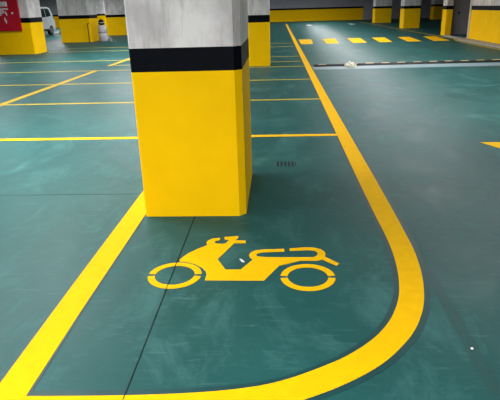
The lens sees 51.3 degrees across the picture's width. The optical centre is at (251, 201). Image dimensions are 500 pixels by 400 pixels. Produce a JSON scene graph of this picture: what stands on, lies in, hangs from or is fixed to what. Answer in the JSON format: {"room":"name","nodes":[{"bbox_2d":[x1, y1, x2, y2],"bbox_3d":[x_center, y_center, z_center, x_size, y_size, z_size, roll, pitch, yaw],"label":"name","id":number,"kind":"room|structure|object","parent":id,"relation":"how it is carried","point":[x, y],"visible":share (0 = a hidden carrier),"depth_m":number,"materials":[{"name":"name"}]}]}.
{"room":"parking garage","nodes":[
{"label":"parking garage","id":0,"kind":"room"},
{"bbox_2d":[39,0,430,27],"bbox_3d":[-2.486,-19.320,51.838,44.000,2.950,0.300,-1,21,3],"label":"wall","id":1,"kind":"structure","parent":0,"point":[280,10],"depth_m":51.38,"materials":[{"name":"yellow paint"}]},
{"bbox_2d":[0,18,499,399],"bbox_3d":[-3.837,-7.071,23.730,44.000,0.200,61.000,-1,21,3],"label":"floor","id":2,"kind":"structure","parent":0,"point":[421,128],"depth_m":3.87,"materials":[{"name":"teal paint"}]},
{"bbox_2d":[0,0,46,54],"bbox_3d":[-9.193,-7.286,20.220,1.670,2.950,1.100,-1,21,3],"label":"concrete pillar","id":3,"kind":"structure","parent":2,"relation":"on","point":[31,40],"depth_m":20.07,"materials":[{"name":"yellow paint"}]},
{"bbox_2d":[0,0,22,30],"bbox_3d":[-9.315,-7.071,19.670,1.120,1.200,0.090,-1,21,3],"label":"sign","id":4,"kind":"object","parent":3,"relation":"attached to","point":[10,20],"visible":1,"depth_m":19.66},
{"bbox_2d":[40,7,55,34],"bbox_3d":[-15.073,-12.223,35.386,1.767,1.870,4.440,-1,21,3],"label":"parked car","id":5,"kind":"object","parent":2,"relation":"on","point":[48,21],"visible":0.19,"depth_m":36.35,"materials":[{"name":"white paint"}]},
{"bbox_2d":[0,70,98,105],"bbox_3d":[-4.309,-2.377,10.946,0.140,0.003,6.550,-1,21,3],"label":"painted line","id":6,"kind":"object","parent":2,"relation":"on","point":[74,78],"visible":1,"depth_m":10.82,"materials":[{"name":"yellow paint"}]},
{"bbox_2d":[0,189,145,399],"bbox_3d":[-0.941,0.340,3.436,0.195,0.004,3.702,0,21,3],"label":"painted line","id":7,"kind":"object","parent":2,"relation":"on","point":[23,375],"visible":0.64,"depth_m":2.74,"materials":[{"name":"yellow paint"}]},
{"bbox_2d":[56,0,98,42],"bbox_3d":[-9.088,-9.912,27.221,1.600,2.950,1.350,-1,21,3],"label":"concrete pillar","id":8,"kind":"structure","parent":2,"relation":"on","point":[74,16],"depth_m":26.80,"materials":[{"name":"yellow paint"}]},
{"bbox_2d":[95,0,106,27],"bbox_3d":[-14.153,-17.407,47.616,1.700,2.950,0.800,-1,21,3],"label":"concrete pillar","id":9,"kind":"structure","parent":2,"relation":"on","point":[100,9],"depth_m":47.21,"materials":[{"name":"yellow paint"}]},
{"bbox_2d":[97,19,107,40],"bbox_3d":[-7.859,-9.030,27.413,0.450,1.100,0.450,-1,21,3],"label":"drum","id":10,"kind":"object","parent":2,"relation":"on","point":[102,33],"visible":0.98,"depth_m":27.27,"materials":[{"name":"grey paint"}]},
{"bbox_2d":[104,0,126,34],"bbox_3d":[-8.150,-12.264,33.430,2.330,2.950,0.800,-1,21,3],"label":"concrete pillar","id":11,"kind":"structure","parent":2,"relation":"on","point":[114,9],"depth_m":33.22,"materials":[{"name":"yellow paint"}]},
{"bbox_2d":[108,58,129,65],"bbox_3d":[-3.974,-4.970,17.842,0.140,0.003,5.900,-1,21,3],"label":"painted line","id":12,"kind":"object","parent":2,"relation":"on","point":[128,58],"visible":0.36,"depth_m":15.97,"materials":[{"name":"yellow paint"}]},
{"bbox_2d":[6,66,295,72],"bbox_3d":[-3.502,-3.516,13.928,9.822,0.002,0.100,-1,21,3],"label":"painted line","id":13,"kind":"object","parent":2,"relation":"on","point":[274,66],"visible":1,"depth_m":13.96,"materials":[{"name":"yellow paint"}]},
{"bbox_2d":[0,79,307,85],"bbox_3d":[-3.620,-2.602,11.496,9.822,0.002,0.100,-1,21,3],"label":"painted line","id":14,"kind":"object","parent":2,"relation":"on","point":[274,79],"visible":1,"depth_m":11.47,"materials":[{"name":"yellow paint"}]},
{"bbox_2d":[19,56,290,62],"bbox_3d":[-3.370,-4.536,16.639,9.822,0.002,0.100,-1,21,3],"label":"painted line","id":15,"kind":"object","parent":2,"relation":"on","point":[276,56],"visible":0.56,"depth_m":16.72,"materials":[{"name":"yellow paint"}]},
{"bbox_2d":[122,216,194,399],"bbox_3d":[-0.497,0.585,2.749,0.007,0.003,2.684,-1,21,3],"label":"floor joint","id":16,"kind":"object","parent":2,"relation":"on","point":[194,216],"depth_m":2.71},
{"bbox_2d":[6,98,319,104],"bbox_3d":[-3.737,-1.702,9.102,9.822,0.002,0.100,-1,21,3],"label":"painted line","id":17,"kind":"object","parent":2,"relation":"on","point":[311,98],"visible":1,"depth_m":9.03,"materials":[{"name":"yellow paint"}]},
{"bbox_2d":[0,134,336,140],"bbox_3d":[-3.857,-0.778,6.643,9.822,0.002,0.105,-1,21,3],"label":"painted line","id":18,"kind":"object","parent":2,"relation":"on","point":[280,135],"visible":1,"depth_m":6.52,"materials":[{"name":"yellow paint"}]},
{"bbox_2d":[68,43,279,48],"bbox_3d":[-3.131,-6.706,22.415,9.740,0.002,0.150,-1,21,3],"label":"painted line","id":19,"kind":"object","parent":2,"relation":"on","point":[270,43],"visible":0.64,"depth_m":22.54,"materials":[{"name":"yellow paint"}]},
{"bbox_2d":[124,0,251,216],"bbox_3d":[-0.442,-1.463,4.011,0.777,2.950,1.110,-1,21,3],"label":"concrete pillar","id":20,"kind":"structure","parent":2,"relation":"on","point":[189,59],"depth_m":3.72,"materials":[{"name":"yellow paint"}]},
{"bbox_2d":[24,24,429,399],"bbox_3d":[1.071,-7.266,23.591,2.020,0.003,46.275,-1,21,3],"label":"painted line","id":21,"kind":"object","parent":2,"relation":"on","point":[405,319],"visible":1,"depth_m":2.51,"materials":[{"name":"yellow paint"}]},
{"bbox_2d":[148,236,338,290],"bbox_3d":[-0.034,0.372,3.284,1.157,0.003,0.747,-1,21,3],"label":"scooter symbol","id":22,"kind":"object","parent":2,"relation":"on","point":[206,257],"visible":1,"depth_m":3.21,"materials":[{"name":"yellow paint"}]},
{"bbox_2d":[248,0,269,65],"bbox_3d":[0.200,-5.163,13.839,0.565,2.950,0.870,-1,21,3],"label":"concrete pillar","id":23,"kind":"structure","parent":2,"relation":"on","point":[258,10],"depth_m":13.65,"materials":[{"name":"yellow paint"}]},
{"bbox_2d":[275,161,299,166],"bbox_3d":[0.365,-0.382,5.266,0.250,0.002,0.220,-1,21,3],"label":"floor drain","id":24,"kind":"object","parent":2,"relation":"on","point":[277,163],"visible":1,"depth_m":5.26,"materials":[{"name":"metal"}]},
{"bbox_2d":[299,39,312,43],"bbox_3d":[2.416,-7.019,22.830,0.610,0.003,3.150,-1,21,3],"label":"bar","id":25,"kind":"object","parent":2,"relation":"on","point":[302,41],"visible":0.94,"depth_m":22.84,"materials":[{"name":"yellow paint"}]},
{"bbox_2d":[323,39,337,43],"bbox_3d":[3.489,-7.029,22.774,0.590,0.003,3.170,0,21,5],"label":"bar","id":26,"kind":"object","parent":2,"relation":"on","point":[328,41],"visible":1,"depth_m":22.48,"materials":[{"name":"yellow paint"}]},
{"bbox_2d":[347,38,366,42],"bbox_3d":[4.603,-7.039,22.716,0.599,0.003,3.184,1,21,6],"label":"bar","id":27,"kind":"object","parent":2,"relation":"on","point":[353,40],"visible":1,"depth_m":22.55,"materials":[{"name":"yellow paint"}]},
{"bbox_2d":[372,0,392,22],"bbox_3d":[10.560,-15.951,41.855,1.370,2.950,0.950,-1,21,3],"label":"concrete pillar","id":28,"kind":"structure","parent":2,"relation":"on","point":[382,9],"depth_m":41.67,"materials":[{"name":"yellow paint"}]},
{"bbox_2d":[373,37,391,41],"bbox_3d":[5.691,-7.049,22.660,0.568,0.003,3.200,1,21,7],"label":"bar","id":29,"kind":"object","parent":2,"relation":"on","point":[380,39],"visible":1,"depth_m":22.69,"materials":[{"name":"yellow paint"}]},
{"bbox_2d":[313,59,499,66],"bbox_3d":[4.699,-3.624,13.529,6.166,0.046,0.320,-1,21,1],"label":"bump","id":30,"kind":"object","parent":2,"relation":"on","point":[492,60],"visible":0.95,"depth_m":13.44,"materials":[{"name":"black rubber"}]},
{"bbox_2d":[344,61,356,66],"bbox_3d":[2.515,-3.487,13.195,0.331,0.141,0.245,-1,21,3],"label":"crumpled bag","id":31,"kind":"object","parent":30,"relation":"on","point":[349,64],"visible":1,"depth_m":13.14,"materials":[{"name":"plastic"}]},
{"bbox_2d":[399,37,419,41],"bbox_3d":[6.820,-7.059,22.601,0.558,0.003,3.202,1,21,7],"label":"bar","id":32,"kind":"object","parent":2,"relation":"on","point":[408,39],"visible":0.88,"depth_m":22.30,"materials":[{"name":"yellow paint"}]},
{"bbox_2d":[399,0,421,27],"bbox_3d":[9.754,-12.152,31.773,1.040,2.950,0.950,-1,21,3],"label":"concrete pillar","id":33,"kind":"structure","parent":2,"relation":"on","point":[410,12],"depth_m":31.60,"materials":[{"name":"yellow paint"}]},
{"bbox_2d":[362,22,499,49],"bbox_3d":[8.713,-9.243,28.291,0.470,0.002,36.200,-1,21,3],"label":"painted line","id":34,"kind":"object","parent":2,"relation":"on","point":[362,22],"visible":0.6,"depth_m":22.83,"materials":[{"name":"yellow paint"}]},
{"bbox_2d":[423,36,449,40],"bbox_3d":[7.933,-7.069,22.543,0.627,0.003,3.224,1,21,8],"label":"bar","id":35,"kind":"object","parent":2,"relation":"on","point":[434,38],"visible":1,"depth_m":22.39,"materials":[{"name":"yellow paint"}]},
{"bbox_2d":[430,0,443,19],"bbox_3d":[16.758,-17.718,46.103,1.400,2.950,1.000,-1,21,3],"label":"concrete pillar","id":36,"kind":"structure","parent":2,"relation":"on","point":[436,10],"depth_m":45.94,"materials":[{"name":"yellow paint"}]},
{"bbox_2d":[440,0,453,34],"bbox_3d":[9.119,-9.240,24.049,0.320,2.950,0.600,-1,21,3],"label":"concrete pillar","id":37,"kind":"structure","parent":2,"relation":"on","point":[448,5],"depth_m":24.09,"materials":[{"name":"yellow paint"}]},
{"bbox_2d":[443,35,499,47],"bbox_3d":[8.396,-5.085,17.144,0.520,0.050,14.400,-1,21,3],"label":"kerb","id":38,"kind":"object","parent":2,"relation":"on","point":[490,44],"visible":0.95,"depth_m":19.52,"materials":[{"name":"concrete"}]},
{"bbox_2d":[467,0,499,43],"bbox_3d":[9.207,-6.609,17.018,1.160,2.950,8.310,-1,21,3],"label":"concrete pillar","id":39,"kind":"structure","parent":2,"relation":"on","point":[484,15],"depth_m":19.62,"materials":[{"name":"yellow paint"}]},
{"bbox_2d":[480,142,499,147],"bbox_3d":[3.095,-0.336,4.937,1.125,0.003,2.950,-1,21,3],"label":"painted arrow","id":40,"kind":"object","parent":2,"relation":"on","point":[494,144],"depth_m":5.79,"materials":[{"name":"yellow paint"}]},
{"bbox_2d":[451,0,470,34],"bbox_3d":[13.737,-9.396,24.113,8.900,2.950,0.250,-1,21,3],"label":"door","id":41,"kind":"structure","parent":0,"point":[459,21],"depth_m":24.45,"materials":[{"name":"grey paint"}]}
]}

